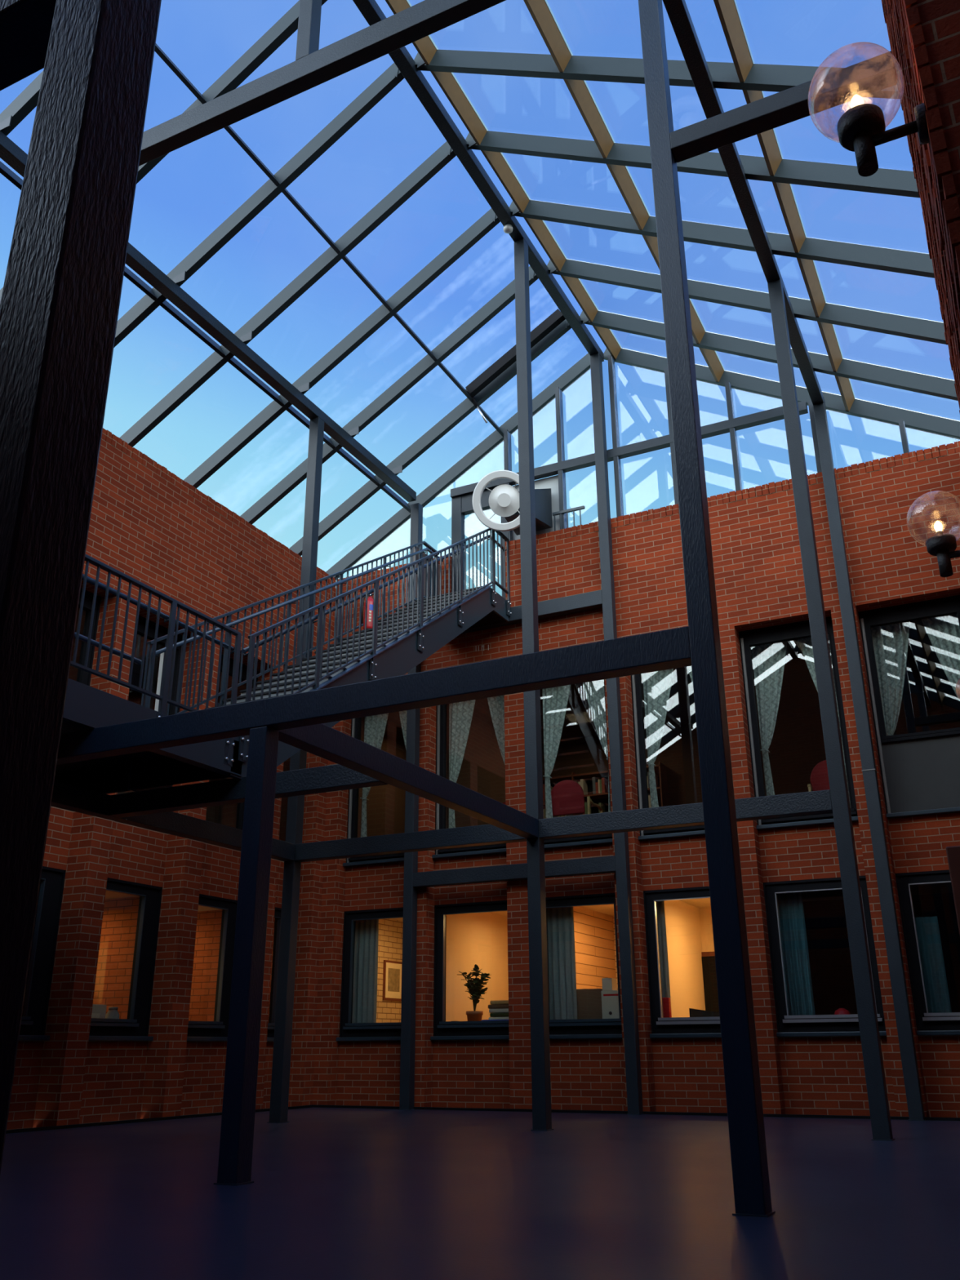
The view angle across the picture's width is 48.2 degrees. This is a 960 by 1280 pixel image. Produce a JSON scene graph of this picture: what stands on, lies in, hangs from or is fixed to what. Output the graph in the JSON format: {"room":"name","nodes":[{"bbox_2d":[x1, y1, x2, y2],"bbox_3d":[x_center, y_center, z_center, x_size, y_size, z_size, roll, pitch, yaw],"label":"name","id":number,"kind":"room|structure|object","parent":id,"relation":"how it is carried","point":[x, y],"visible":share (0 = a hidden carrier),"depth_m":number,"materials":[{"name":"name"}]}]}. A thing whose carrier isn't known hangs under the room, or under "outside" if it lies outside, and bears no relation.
{"room":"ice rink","nodes":[
{"label":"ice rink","id":0,"kind":"room"},
{"bbox_2d":[93,896,139,1018],"bbox_3d":[-5.424,4.615,13.993,2.790,2.900,0.100,-10,-23,24],"label":"wall","id":1,"kind":"structure","parent":0,"point":[119,922],"depth_m":13.75,"materials":[{"name":"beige brick"}]},
{"bbox_2d":[68,647,217,822],"bbox_3d":[-5.962,1.424,15.157,0.100,2.900,7.000,-10,-23,24],"label":"wall","id":2,"kind":"structure","parent":0,"point":[135,696],"depth_m":16.68,"materials":[{"name":"brown"}]},
{"bbox_2d":[72,607,246,702],"bbox_3d":[-5.125,-0.109,15.289,1.990,0.150,7.000,-10,-23,24],"label":"ceiling","id":3,"kind":"structure","parent":0,"point":[140,639],"depth_m":16.06,"materials":[{"name":"brown"}]},
{"bbox_2d":[6,427,336,1129],"bbox_3d":[-5.946,0.434,10.331,0.470,8.127,15.100,-10,-23,24],"label":"wall","id":4,"kind":"structure","parent":0,"point":[148,524],"depth_m":13.59,"materials":[{"name":"red brick"}]},
{"bbox_2d":[18,866,66,1039],"bbox_3d":[-5.055,3.298,11.471,0.230,1.830,1.290,-10,-23,24],"label":"window","id":5,"kind":"structure","parent":4,"relation":"in","point":[36,1002],"depth_m":11.88,"materials":[{"name":"blue paint"}]},
{"bbox_2d":[51,587,101,811],"bbox_3d":[-5.096,0.539,12.531,0.175,2.720,1.290,-10,-23,24],"label":"window","id":6,"kind":"structure","parent":4,"relation":"in","point":[83,677],"depth_m":13.29,"materials":[{"name":"black"}]},
{"bbox_2d":[88,877,162,1040],"bbox_3d":[-4.343,3.802,12.812,0.230,1.830,1.290,-10,-23,24],"label":"window","id":7,"kind":"structure","parent":4,"relation":"in","point":[135,1027],"depth_m":13.14,"materials":[{"name":"blue paint"}]},
{"bbox_2d":[120,615,182,833],"bbox_3d":[-4.373,1.042,13.867,0.200,2.720,1.290,-10,-23,24],"label":"window","id":8,"kind":"structure","parent":4,"relation":"in","point":[162,631],"depth_m":14.40,"materials":[{"name":"black"}]},
{"bbox_2d":[186,893,237,1040],"bbox_3d":[-3.631,4.307,14.153,0.230,1.830,1.290,-10,-23,24],"label":"window","id":9,"kind":"structure","parent":4,"relation":"in","point":[217,1029],"depth_m":14.45,"materials":[{"name":"blue paint"}]},
{"bbox_2d":[205,654,257,849],"bbox_3d":[-3.672,1.548,15.213,0.175,2.720,1.290,-10,-23,24],"label":"window","id":10,"kind":"structure","parent":4,"relation":"in","point":[240,811],"depth_m":15.50,"materials":[{"name":"black"}]},
{"bbox_2d":[266,906,281,1041],"bbox_3d":[-3.008,4.748,15.327,0.230,1.830,0.890,-10,-23,24],"label":"window","id":11,"kind":"structure","parent":4,"relation":"in","point":[270,1033],"depth_m":15.48,"materials":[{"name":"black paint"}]},
{"bbox_2d":[105,890,275,919],"bbox_3d":[-5.551,3.376,14.205,2.990,0.130,7.000,-10,-23,24],"label":"ceiling","id":12,"kind":"structure","parent":0,"point":[108,895],"depth_m":13.89,"materials":[{"name":"beige"}]},
{"bbox_2d":[188,909,222,1021],"bbox_3d":[-4.699,5.129,15.359,2.790,2.900,0.100,-10,-23,24],"label":"wall","id":13,"kind":"structure","parent":0,"point":[204,979],"depth_m":15.06,"materials":[{"name":"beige brick"}]},
{"bbox_2d":[213,757,290,840],"bbox_3d":[-3.536,2.350,17.637,1.890,2.900,0.100,-10,-23,24],"label":"wall","id":14,"kind":"structure","parent":0,"point":[226,815],"depth_m":17.63,"materials":[{"name":"brown"}]},
{"bbox_2d":[357,716,406,837],"bbox_3d":[-1.438,2.891,19.099,0.100,2.900,4.440,-10,-23,24],"label":"wall","id":15,"kind":"structure","parent":0,"point":[385,805],"depth_m":18.68,"materials":[{"name":"brown"}]},
{"bbox_2d":[376,918,403,1022],"bbox_3d":[-1.574,5.920,17.495,0.120,2.900,3.540,-10,-23,24],"label":"wall","id":16,"kind":"structure","parent":0,"point":[390,931],"depth_m":17.70,"materials":[{"name":"brick"}]},
{"bbox_2d":[382,960,402,1000],"bbox_3d":[-1.435,5.620,17.719,0.040,0.620,0.570,-10,-23,24],"label":"framed picture","id":17,"kind":"object","parent":16,"relation":"attached to","point":[392,970],"visible":0.95,"depth_m":17.67,"materials":[{"name":"beige paper"}]},
{"bbox_2d":[445,703,505,828],"bbox_3d":[0.258,2.761,18.784,0.100,2.900,3.540,-10,-23,24],"label":"wall","id":18,"kind":"structure","parent":0,"point":[482,769],"depth_m":18.43,"materials":[{"name":"brown"}]},
{"bbox_2d":[445,912,508,1021],"bbox_3d":[0.056,5.624,16.741,0.120,2.900,3.540,-10,-23,24],"label":"wall","id":19,"kind":"structure","parent":0,"point":[479,939],"depth_m":16.60,"materials":[{"name":"beige paint"}]},
{"bbox_2d":[0,1106,959,1279],"bbox_3d":[-1.132,3.478,6.809,10.700,0.120,16.000,-10,-23,24],"label":"floor","id":20,"kind":"structure","parent":0,"point":[335,1193],"depth_m":5.75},
{"bbox_2d":[0,0,161,1173],"bbox_3d":[-0.799,-2.933,2.888,0.172,9.082,0.172,-10,-23,24],"label":"support column","id":21,"kind":"structure","parent":20,"relation":"on","point":[60,304],"depth_m":1.89,"materials":[{"name":"paint"}]},
{"bbox_2d":[0,0,56,90],"bbox_3d":[-3.700,-0.949,3.682,6.350,0.200,0.148,-10,-23,24],"label":"cross beam","id":22,"kind":"structure","parent":21,"relation":"attached to","point":[25,25],"depth_m":2.40,"materials":[{"name":"paint"}]},
{"bbox_2d":[213,726,279,1186],"bbox_3d":[-1.516,1.983,7.090,0.172,2.880,0.172,-10,-23,24],"label":"support column","id":23,"kind":"structure","parent":20,"relation":"on","point":[239,1097],"depth_m":6.98,"materials":[{"name":"metal"}]},
{"bbox_2d":[266,417,324,1123],"bbox_3d":[-2.279,1.140,13.598,0.172,9.082,0.172,-10,-23,24],"label":"support column","id":24,"kind":"structure","parent":20,"relation":"on","point":[279,1096],"depth_m":12.89,"materials":[{"name":"metal"}]},
{"bbox_2d":[50,780,294,861],"bbox_3d":[-3.349,1.830,11.013,0.148,0.200,4.702,-10,-23,24],"label":"cross beam","id":25,"kind":"structure","parent":24,"relation":"attached to","point":[64,796],"depth_m":11.09,"materials":[{"name":"paint"}]},
{"bbox_2d":[108,764,388,817],"bbox_3d":[-2.188,1.375,9.831,3.058,0.200,0.148,-10,-23,24],"label":"cross beam","id":26,"kind":"structure","parent":25,"relation":"attached to","point":[337,777],"depth_m":9.83,"materials":[{"name":"metal"}]},
{"bbox_2d":[294,824,526,862],"bbox_3d":[-0.834,2.334,12.382,3.058,0.200,0.148,-10,-23,24],"label":"cross beam","id":27,"kind":"structure","parent":24,"relation":"attached to","point":[484,834],"depth_m":12.32,"materials":[{"name":"paint"}]},
{"bbox_2d":[399,502,422,1110],"bbox_3d":[-1.007,2.041,15.993,0.172,9.082,0.172,-10,-23,24],"label":"support column","id":28,"kind":"structure","parent":20,"relation":"on","point":[406,1096],"depth_m":15.20,"materials":[{"name":"metal"}]},
{"bbox_2d":[460,590,602,634],"bbox_3d":[0.415,-0.351,16.137,3.058,0.220,0.148,-10,-23,24],"label":"cross beam","id":29,"kind":"structure","parent":28,"relation":"attached to","point":[593,600],"depth_m":15.72,"materials":[{"name":"metal"}]},
{"bbox_2d":[514,238,553,1130],"bbox_3d":[0.587,-0.253,12.600,0.172,10.945,0.172,-10,-23,24],"label":"support column","id":30,"kind":"structure","parent":20,"relation":"on","point":[538,962],"depth_m":12.07,"materials":[{"name":"metal"}]},
{"bbox_2d":[278,723,538,838],"bbox_3d":[-0.472,1.308,9.683,0.161,0.200,4.702,-10,-23,24],"label":"cross beam","id":31,"kind":"structure","parent":30,"relation":"attached to","point":[322,740],"depth_m":9.21,"materials":[{"name":"metal"}]},
{"bbox_2d":[538,789,832,839],"bbox_3d":[2.042,1.811,11.051,3.070,0.200,0.148,-10,-23,24],"label":"cross beam","id":32,"kind":"structure","parent":30,"relation":"attached to","point":[812,802],"depth_m":11.01,"materials":[{"name":"paint"}]},
{"bbox_2d":[590,353,643,1115],"bbox_3d":[1.859,0.648,14.995,0.172,10.945,0.172,-10,-23,24],"label":"support column","id":33,"kind":"structure","parent":20,"relation":"on","point":[631,1036],"depth_m":14.53,"materials":[{"name":"metal"}]},
{"bbox_2d":[412,855,615,888],"bbox_3d":[0.437,3.202,14.789,3.058,0.200,0.148,-10,-23,24],"label":"cross beam","id":34,"kind":"structure","parent":33,"relation":"attached to","point":[604,864],"depth_m":14.74,"materials":[{"name":"metal"}]},
{"bbox_2d":[638,0,775,1217],"bbox_3d":[1.316,-1.434,6.872,0.172,9.082,0.172,-10,-23,24],"label":"support column","id":35,"kind":"structure","parent":20,"relation":"on","point":[748,1156],"depth_m":6.18,"materials":[{"name":"metal"}]},
{"bbox_2d":[138,0,506,166],"bbox_3d":[-1.576,-5.186,9.818,6.548,0.240,0.148,-10,-23,24],"label":"tie beam","id":36,"kind":"structure","parent":35,"relation":"attached to","point":[425,18],"depth_m":9.74,"materials":[{"name":"metal"}]},
{"bbox_2d":[295,0,321,60],"bbox_3d":[-1.598,-6.096,10.172,0.148,1.715,0.148,-10,-23,24],"label":"post","id":37,"kind":"object","parent":36,"relation":"on","point":[309,12],"visible":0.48,"depth_m":9.96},
{"bbox_2d":[56,626,691,764],"bbox_3d":[-2.293,0.678,7.993,7.931,0.200,0.148,-10,-23,24],"label":"cross beam","id":38,"kind":"structure","parent":35,"relation":"attached to","point":[668,649],"depth_m":7.11,"materials":[{"name":"metal"}]},
{"bbox_2d":[54,678,242,794],"bbox_3d":[-4.337,0.854,9.152,3.252,0.313,3.220,-10,-23,24],"label":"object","id":39,"kind":"structure","parent":38,"relation":"on","point":[86,707],"depth_m":9.67,"materials":[{"name":"black"}]},
{"bbox_2d":[70,554,241,766],"bbox_3d":[-2.948,0.075,8.671,0.136,1.285,3.010,-10,-23,24],"label":"landing railing","id":40,"kind":"object","parent":39,"relation":"on","point":[229,743],"visible":0.65,"depth_m":9.12,"materials":[{"name":"metal"}]},
{"bbox_2d":[74,631,141,665],"bbox_3d":[-3.245,-0.098,8.232,0.044,0.042,1.850,-10,-23,24],"label":"handrail","id":41,"kind":"object","parent":40,"relation":"attached to","point":[82,637],"visible":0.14,"depth_m":8.66,"materials":[{"name":"metal"}]},
{"bbox_2d":[127,584,508,792],"bbox_3d":[-1.405,0.424,13.167,1.277,3.966,6.150,-10,-23,24],"label":"staircase","id":42,"kind":"structure","parent":39,"relation":"on","point":[401,655],"depth_m":13.01,"materials":[{"name":"metal"}]},
{"bbox_2d":[141,541,443,715],"bbox_3d":[-1.953,-0.083,13.615,0.136,4.774,6.016,-10,-23,24],"label":"stair railing","id":43,"kind":"object","parent":42,"relation":"attached to","point":[429,548],"visible":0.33,"depth_m":12.81,"materials":[{"name":"metal"}]},
{"bbox_2d":[413,546,439,602],"bbox_3d":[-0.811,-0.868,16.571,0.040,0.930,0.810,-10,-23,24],"label":"door","id":44,"kind":"structure","parent":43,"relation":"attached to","point":[417,548],"depth_m":16.53,"materials":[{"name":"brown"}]},
{"bbox_2d":[361,593,373,630],"bbox_3d":[-1.468,-0.386,14.298,0.168,0.582,0.182,12,-24,-30],"label":"fire extinguisher","id":45,"kind":"object","parent":42,"relation":"on","point":[370,601],"visible":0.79,"depth_m":14.24,"materials":[{"name":"red metal"}]},
{"bbox_2d":[237,528,511,763],"bbox_3d":[-0.909,-0.215,13.144,0.136,4.832,6.000,-10,-23,24],"label":"stair railing","id":46,"kind":"object","parent":42,"relation":"attached to","point":[244,740],"visible":0.88,"depth_m":12.43,"materials":[{"name":"metal"}]},
{"bbox_2d":[472,470,552,535],"bbox_3d":[0.503,-2.016,16.122,0.879,1.057,1.317,-10,-23,24],"label":"air diffuser","id":47,"kind":"object","parent":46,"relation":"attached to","point":[504,499],"visible":0.78,"depth_m":15.74,"materials":[{"name":"white metal"}]},
{"bbox_2d":[669,51,897,162],"bbox_3d":[2.035,-3.609,7.308,1.486,0.150,0.148,-10,-23,24],"label":"cross beam","id":48,"kind":"structure","parent":35,"relation":"attached to","point":[876,73],"depth_m":7.25,"materials":[{"name":"metal"}]},
{"bbox_2d":[767,279,894,1141],"bbox_3d":[3.474,0.095,10.937,0.172,9.082,0.172,-10,-23,24],"label":"support column","id":49,"kind":"structure","parent":20,"relation":"on","point":[880,1117],"depth_m":10.52,"materials":[{"name":"metal"}]},
{"bbox_2d":[813,402,925,1120],"bbox_3d":[4.746,0.995,13.332,0.172,9.082,0.172,-10,-23,24],"label":"support column","id":50,"kind":"structure","parent":20,"relation":"on","point":[900,1000],"depth_m":12.98,"materials":[{"name":"metal"}]},
{"bbox_2d":[946,845,959,935],"bbox_3d":[2.147,1.584,4.230,0.395,1.555,0.200,-10,-23,24],"label":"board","id":51,"kind":"object","parent":20,"relation":"on","point":[953,852],"visible":1,"depth_m":4.50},
{"bbox_2d":[0,0,959,580],"bbox_3d":[-1.321,-5.477,10.278,11.326,3.478,15.400,-10,-23,24],"label":"roof frame","id":52,"kind":"structure","parent":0,"point":[754,79],"depth_m":13.26,"materials":[{"name":"grey paint"}]},
{"bbox_2d":[0,130,416,502],"bbox_3d":[-4.405,-4.662,11.280,0.148,0.148,14.850,-10,-23,24],"label":"beam","id":53,"kind":"structure","parent":52,"relation":"attached to","point":[11,153],"depth_m":13.69,"materials":[{"name":"metal"}]},
{"bbox_2d":[352,0,604,361],"bbox_3d":[-1.471,-6.874,10.752,0.148,0.148,15.180,-10,-23,24],"label":"ridge beam","id":54,"kind":"structure","parent":52,"relation":"attached to","point":[370,10],"depth_m":13.32,"materials":[{"name":"metal"}]},
{"bbox_2d":[662,0,826,408],"bbox_3d":[1.403,-5.668,8.724,0.148,0.148,15.100,-10,-23,24],"label":"beam","id":55,"kind":"structure","parent":52,"relation":"attached to","point":[677,11],"depth_m":11.05,"materials":[{"name":"metal"}]},
{"bbox_2d":[5,1104,959,1133],"bbox_3d":[-0.442,3.897,8.135,10.100,0.030,11.700,-10,-23,24],"label":"baseboard","id":56,"kind":"structure","parent":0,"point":[83,1125],"depth_m":12.75,"materials":[{"name":"black"}]},
{"bbox_2d":[573,906,616,989],"bbox_3d":[1.466,5.368,16.088,0.120,2.900,3.540,-10,-23,24],"label":"wall","id":57,"kind":"structure","parent":0,"point":[593,931],"depth_m":16.81,"materials":[{"name":"brick"}]},
{"bbox_2d":[312,440,959,1117],"bbox_3d":[2.193,2.015,14.631,10.750,8.127,0.370,-10,-23,24],"label":"wall","id":58,"kind":"structure","parent":0,"point":[759,578],"depth_m":14.33,"materials":[{"name":"red brick"}]},
{"bbox_2d":[336,906,403,1040],"bbox_3d":[-1.474,4.850,15.620,1.240,1.830,0.230,-10,-23,24],"label":"window","id":59,"kind":"structure","parent":58,"relation":"in","point":[348,1031],"depth_m":15.75,"materials":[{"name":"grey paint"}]},
{"bbox_2d":[342,717,404,866],"bbox_3d":[-1.491,2.096,16.664,1.240,2.740,0.230,-10,-23,24],"label":"window","id":60,"kind":"structure","parent":58,"relation":"in","point":[353,808],"depth_m":16.61,"materials":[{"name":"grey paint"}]},
{"bbox_2d":[431,704,506,858],"bbox_3d":[-0.090,1.842,16.016,1.270,2.740,0.230,-10,-23,24],"label":"window","id":61,"kind":"structure","parent":58,"relation":"in","point":[441,710],"depth_m":15.99,"materials":[{"name":"blue paint"}]},
{"bbox_2d":[430,900,509,1039],"bbox_3d":[-0.073,4.595,14.971,1.270,1.830,0.230,-10,-23,24],"label":"window","id":62,"kind":"structure","parent":58,"relation":"in","point":[443,1029],"depth_m":15.07,"materials":[{"name":"blue paint"}]},
{"bbox_2d":[451,488,505,599],"bbox_3d":[0.010,-1.365,17.008,0.970,2.160,0.140,-10,-23,24],"label":"door","id":63,"kind":"structure","parent":58,"relation":"in","point":[462,505],"depth_m":17.28,"materials":[{"name":"metal"}]},
{"bbox_2d":[544,679,612,848],"bbox_3d":[1.320,1.585,15.364,1.260,2.740,0.230,-10,-23,24],"label":"window","id":64,"kind":"structure","parent":58,"relation":"in","point":[606,838],"depth_m":14.84,"materials":[{"name":"blue paint"}]},
{"bbox_2d":[545,893,622,1039],"bbox_3d":[1.337,4.339,14.319,1.260,1.830,0.230,-10,-23,24],"label":"window","id":65,"kind":"structure","parent":58,"relation":"in","point":[579,1028],"depth_m":14.12,"materials":[{"name":"blue paint"}]},
{"bbox_2d":[630,673,705,840],"bbox_3d":[2.731,1.329,14.711,1.270,2.740,0.230,-10,-23,24],"label":"window","id":66,"kind":"structure","parent":58,"relation":"in","point":[636,687],"depth_m":14.78,"materials":[{"name":"blue paint"}]},
{"bbox_2d":[450,354,909,541],"bbox_3d":[2.097,-3.197,16.541,9.652,3.030,0.180,-10,-23,24],"label":"window","id":67,"kind":"structure","parent":58,"relation":"in","point":[557,483],"depth_m":16.34,"materials":[{"name":"metal"}]},
{"bbox_2d":[643,886,721,1038],"bbox_3d":[2.748,4.083,13.666,1.270,1.830,0.230,-10,-23,24],"label":"window","id":68,"kind":"structure","parent":58,"relation":"in","point":[661,1027],"depth_m":13.80,"materials":[{"name":"blue paint"}]},
{"bbox_2d":[738,616,857,830],"bbox_3d":[4.146,1.072,14.057,1.270,2.740,0.230,-10,-23,24],"label":"window","id":69,"kind":"structure","parent":58,"relation":"in","point":[801,629],"depth_m":14.19,"materials":[{"name":"blue paint"}]},
{"bbox_2d":[763,875,886,1036],"bbox_3d":[4.163,3.825,13.012,1.270,1.830,0.230,-10,-23,24],"label":"window","id":70,"kind":"structure","parent":58,"relation":"in","point":[811,1025],"depth_m":13.01,"materials":[{"name":"blue paint"}]},
{"bbox_2d":[776,892,815,1015],"bbox_3d":[3.888,3.948,13.372,0.400,1.600,0.066,-10,-23,24],"label":"window curtain","id":71,"kind":"object","parent":70,"relation":"hanging from","point":[798,982],"visible":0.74,"depth_m":13.36,"materials":[{"name":"fabric"}]},
{"bbox_2d":[857,595,959,818],"bbox_3d":[5.561,0.815,13.402,1.270,2.740,0.230,-10,-23,24],"label":"window","id":72,"kind":"structure","parent":58,"relation":"in","point":[920,771],"depth_m":13.25,"materials":[{"name":"blue paint"}]},
{"bbox_2d":[894,869,959,1035],"bbox_3d":[5.578,3.568,12.357,1.270,1.830,0.230,-10,-23,24],"label":"window","id":73,"kind":"structure","parent":58,"relation":"in","point":[927,1024],"depth_m":12.56,"materials":[{"name":"blue paint"}]},
{"bbox_2d":[656,901,671,1013],"bbox_3d":[2.370,4.196,14.085,0.190,1.660,0.066,-10,-23,24],"label":"window curtain","id":74,"kind":"object","parent":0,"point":[665,987],"visible":0.51,"depth_m":14.11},
{"bbox_2d":[387,619,952,742],"bbox_3d":[3.017,0.721,17.609,10.020,0.150,4.540,-10,-23,24],"label":"window pane","id":75,"kind":"structure","parent":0,"point":[924,672],"depth_m":17.64,"materials":[{"name":"brown"}]},
{"bbox_2d":[391,882,952,920],"bbox_3d":[2.815,3.803,15.961,9.820,0.120,3.540,-10,-23,24],"label":"ceiling","id":76,"kind":"structure","parent":0,"point":[935,888],"depth_m":15.68,"materials":[{"name":"beige"}]},
{"bbox_2d":[663,900,705,1017],"bbox_3d":[2.872,5.112,15.438,0.120,2.900,3.540,-10,-23,24],"label":"wall","id":77,"kind":"structure","parent":0,"point":[684,945],"depth_m":15.74,"materials":[{"name":"beige paint"}]},
{"bbox_2d":[541,688,959,805],"bbox_3d":[4.014,2.800,18.947,10.020,2.900,0.100,-10,-23,24],"label":"wall","id":78,"kind":"structure","parent":0,"point":[797,746],"depth_m":18.62,"materials":[{"name":"brown"}]},
{"bbox_2d":[698,892,959,1014],"bbox_3d":[5.589,5.102,15.455,4.855,2.900,0.100,-10,-23,24],"label":"wall","id":79,"kind":"structure","parent":0,"point":[827,935],"depth_m":15.69,"materials":[{"name":"brown"}]},
{"bbox_2d":[701,951,719,1011],"bbox_3d":[3.841,5.746,16.040,1.080,2.130,0.070,-10,-23,24],"label":"door","id":80,"kind":"structure","parent":79,"relation":"in","point":[708,966],"depth_m":16.38,"materials":[{"name":"black"}]},
{"bbox_2d":[881,0,959,413],"bbox_3d":[3.276,-1.167,6.252,0.832,8.120,15.460,-10,-23,24],"label":"wall","id":81,"kind":"structure","parent":0,"point":[924,35],"depth_m":3.41,"materials":[{"name":"red brick"}]},
{"bbox_2d":[808,41,929,177],"bbox_3d":[1.257,-1.726,3.506,0.341,0.470,0.300,-10,-23,24],"label":"globe lamp","id":82,"kind":"object","parent":81,"relation":"attached to","point":[861,128],"visible":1,"depth_m":3.43,"materials":[{"name":"clear glass"}]},
{"bbox_2d":[906,490,959,577],"bbox_3d":[2.437,-0.561,5.622,0.360,0.470,0.300,-10,-23,24],"label":"globe lamp","id":83,"kind":"object","parent":81,"relation":"attached to","point":[944,546],"visible":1,"depth_m":5.56,"materials":[{"name":"clear glass"}]},
{"bbox_2d":[914,915,951,1013],"bbox_3d":[5.334,4.338,12.457,0.260,2.195,0.066,-10,-23,24],"label":"window curtain","id":84,"kind":"object","parent":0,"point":[935,984],"visible":0.45,"depth_m":12.65,"materials":[{"name":"fabric"}]},
{"bbox_3d":[2.832,6.524,14.929,9.820,0.100,3.540,-10,-23,24],"label":"floor","id":85,"kind":"structure","parent":0,"visible":0},
{"bbox_2d":[688,1008,719,1017],"bbox_3d":[3.358,5.564,14.318,0.900,1.245,0.600,-10,-23,24],"label":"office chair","id":86,"kind":"object","parent":85,"relation":"on","point":[693,1012],"visible":0.06,"depth_m":14.44,"materials":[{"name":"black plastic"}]},
{"bbox_3d":[-1.184,6.212,15.592,1.240,1.000,0.800,-10,-23,24],"label":"desk","id":87,"kind":"object","parent":85,"relation":"on","visible":0},
{"bbox_2d":[351,919,378,1022],"bbox_3d":[-1.727,4.940,15.980,0.460,1.660,0.066,-10,-23,24],"label":"window curtain","id":88,"kind":"object","parent":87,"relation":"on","point":[366,931],"visible":0.8,"depth_m":15.96,"materials":[{"name":"fabric"}]},
{"bbox_3d":[0.217,5.957,14.943,1.270,1.000,0.800,-10,-23,24],"label":"desk","id":89,"kind":"object","parent":85,"relation":"on","visible":0},
{"bbox_2d":[457,964,491,1021],"bbox_3d":[-0.076,5.067,15.239,0.479,0.878,0.347,-3,-21,6],"label":"potted plant","id":90,"kind":"object","parent":89,"relation":"on","point":[475,989],"visible":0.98,"depth_m":15.21,"materials":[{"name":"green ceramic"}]},
{"bbox_3d":[1.628,5.701,14.291,1.260,1.000,0.800,-10,-23,24],"label":"desk","id":91,"kind":"object","parent":85,"relation":"on","visible":0},
{"bbox_2d":[546,906,577,1019],"bbox_3d":[1.085,4.429,14.679,0.460,1.660,0.066,-10,-23,24],"label":"window curtain","id":92,"kind":"object","parent":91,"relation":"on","point":[560,921],"visible":0.73,"depth_m":14.66,"materials":[{"name":"fabric"}]},
{"bbox_2d":[576,988,603,1018],"bbox_3d":[1.518,5.008,14.580,0.450,0.502,0.454,-10,-23,24],"label":"cardboard box","id":93,"kind":"object","parent":91,"relation":"on","point":[588,1000],"visible":0.42,"depth_m":14.39,"materials":[{"name":"brown"}]},
{"bbox_2d":[600,990,619,1018],"bbox_3d":[1.816,4.918,14.305,0.300,0.472,0.306,-10,-23,24],"label":"cardboard box","id":94,"kind":"object","parent":91,"relation":"on","point":[610,999],"visible":0.53,"depth_m":14.21,"materials":[{"name":"beige"}]},
{"bbox_3d":[3.035,3.493,16.557,10.020,0.120,4.540,-10,-23,24],"label":"floor","id":95,"kind":"structure","parent":0,"visible":0},
{"bbox_2d":[360,713,388,837],"bbox_3d":[-1.646,2.220,16.938,0.499,2.575,0.102,-10,-23,24],"label":"lace curtain","id":96,"kind":"object","parent":95,"relation":"on","point":[375,726],"visible":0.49,"depth_m":17.20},
{"bbox_2d":[448,699,475,828],"bbox_3d":[-0.252,1.967,16.294,0.513,2.575,0.102,-10,-23,24],"label":"lace curtain","id":97,"kind":"object","parent":95,"relation":"on","point":[460,713],"visible":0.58,"depth_m":16.51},
{"bbox_2d":[487,694,505,764],"bbox_3d":[0.287,1.869,16.044,0.469,2.575,0.102,-10,-23,24],"label":"lace curtain","id":98,"kind":"object","parent":95,"relation":"on","point":[496,704],"visible":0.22,"depth_m":16.30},
{"bbox_2d":[542,684,570,818],"bbox_3d":[1.161,1.710,15.640,0.508,2.575,0.102,-10,-23,24],"label":"lace curtain","id":99,"kind":"object","parent":95,"relation":"on","point":[555,700],"visible":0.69,"depth_m":15.84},
{"bbox_2d":[551,779,604,817],"bbox_3d":[1.392,2.591,15.703,0.660,0.980,0.656,-10,-23,24],"label":"armchair","id":100,"kind":"object","parent":95,"relation":"on","point":[567,796],"visible":0.64,"depth_m":15.51,"materials":[{"name":"red fabric"}]},
{"bbox_2d":[582,679,610,812],"bbox_3d":[1.695,1.613,15.393,0.465,2.575,0.102,-10,-23,24],"label":"lace curtain","id":101,"kind":"object","parent":95,"relation":"on","point":[594,690],"visible":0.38,"depth_m":15.62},
{"bbox_2d":[542,761,668,815],"bbox_3d":[2.159,3.399,19.396,2.514,2.080,0.380,-10,-23,24],"label":"bookcase","id":102,"kind":"object","parent":95,"relation":"on","point":[660,769],"visible":0.19,"depth_m":19.60,"materials":[{"name":"black"}]},
{"bbox_2d":[642,668,673,807],"bbox_3d":[2.569,1.454,14.989,0.513,2.575,0.102,-10,-23,24],"label":"lace curtain","id":103,"kind":"object","parent":95,"relation":"on","point":[657,684],"visible":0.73,"depth_m":15.19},
{"bbox_2d":[751,640,786,795],"bbox_3d":[3.984,1.197,14.334,0.513,2.575,0.102,-10,-23,24],"label":"lace curtain","id":104,"kind":"object","parent":95,"relation":"on","point":[768,660],"visible":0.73,"depth_m":14.56,"materials":[{"name":"fabric"}]},
{"bbox_2d":[807,760,830,791],"bbox_3d":[4.924,2.164,14.635,0.633,0.980,0.668,14,-25,-32],"label":"armchair","id":105,"kind":"object","parent":95,"relation":"on","point":[819,775],"visible":0.24,"depth_m":14.63,"materials":[{"name":"red fabric"}]},
{"bbox_2d":[797,634,850,807],"bbox_3d":[4.523,1.099,14.085,0.469,2.575,0.102,-10,-23,24],"label":"lace curtain","id":106,"kind":"object","parent":95,"relation":"on","point":[806,644],"visible":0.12,"depth_m":14.44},
{"bbox_2d":[871,621,910,736],"bbox_3d":[5.399,0.940,13.680,0.513,2.575,0.102,-10,-23,24],"label":"lace curtain","id":107,"kind":"object","parent":95,"relation":"on","point":[891,642],"visible":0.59,"depth_m":13.94,"materials":[{"name":"fabric"}]},
{"bbox_2d":[921,613,959,701],"bbox_3d":[5.938,0.842,13.430,0.469,2.575,0.102,-10,-23,24],"label":"lace curtain","id":108,"kind":"object","parent":95,"relation":"on","point":[943,632],"visible":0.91,"depth_m":13.71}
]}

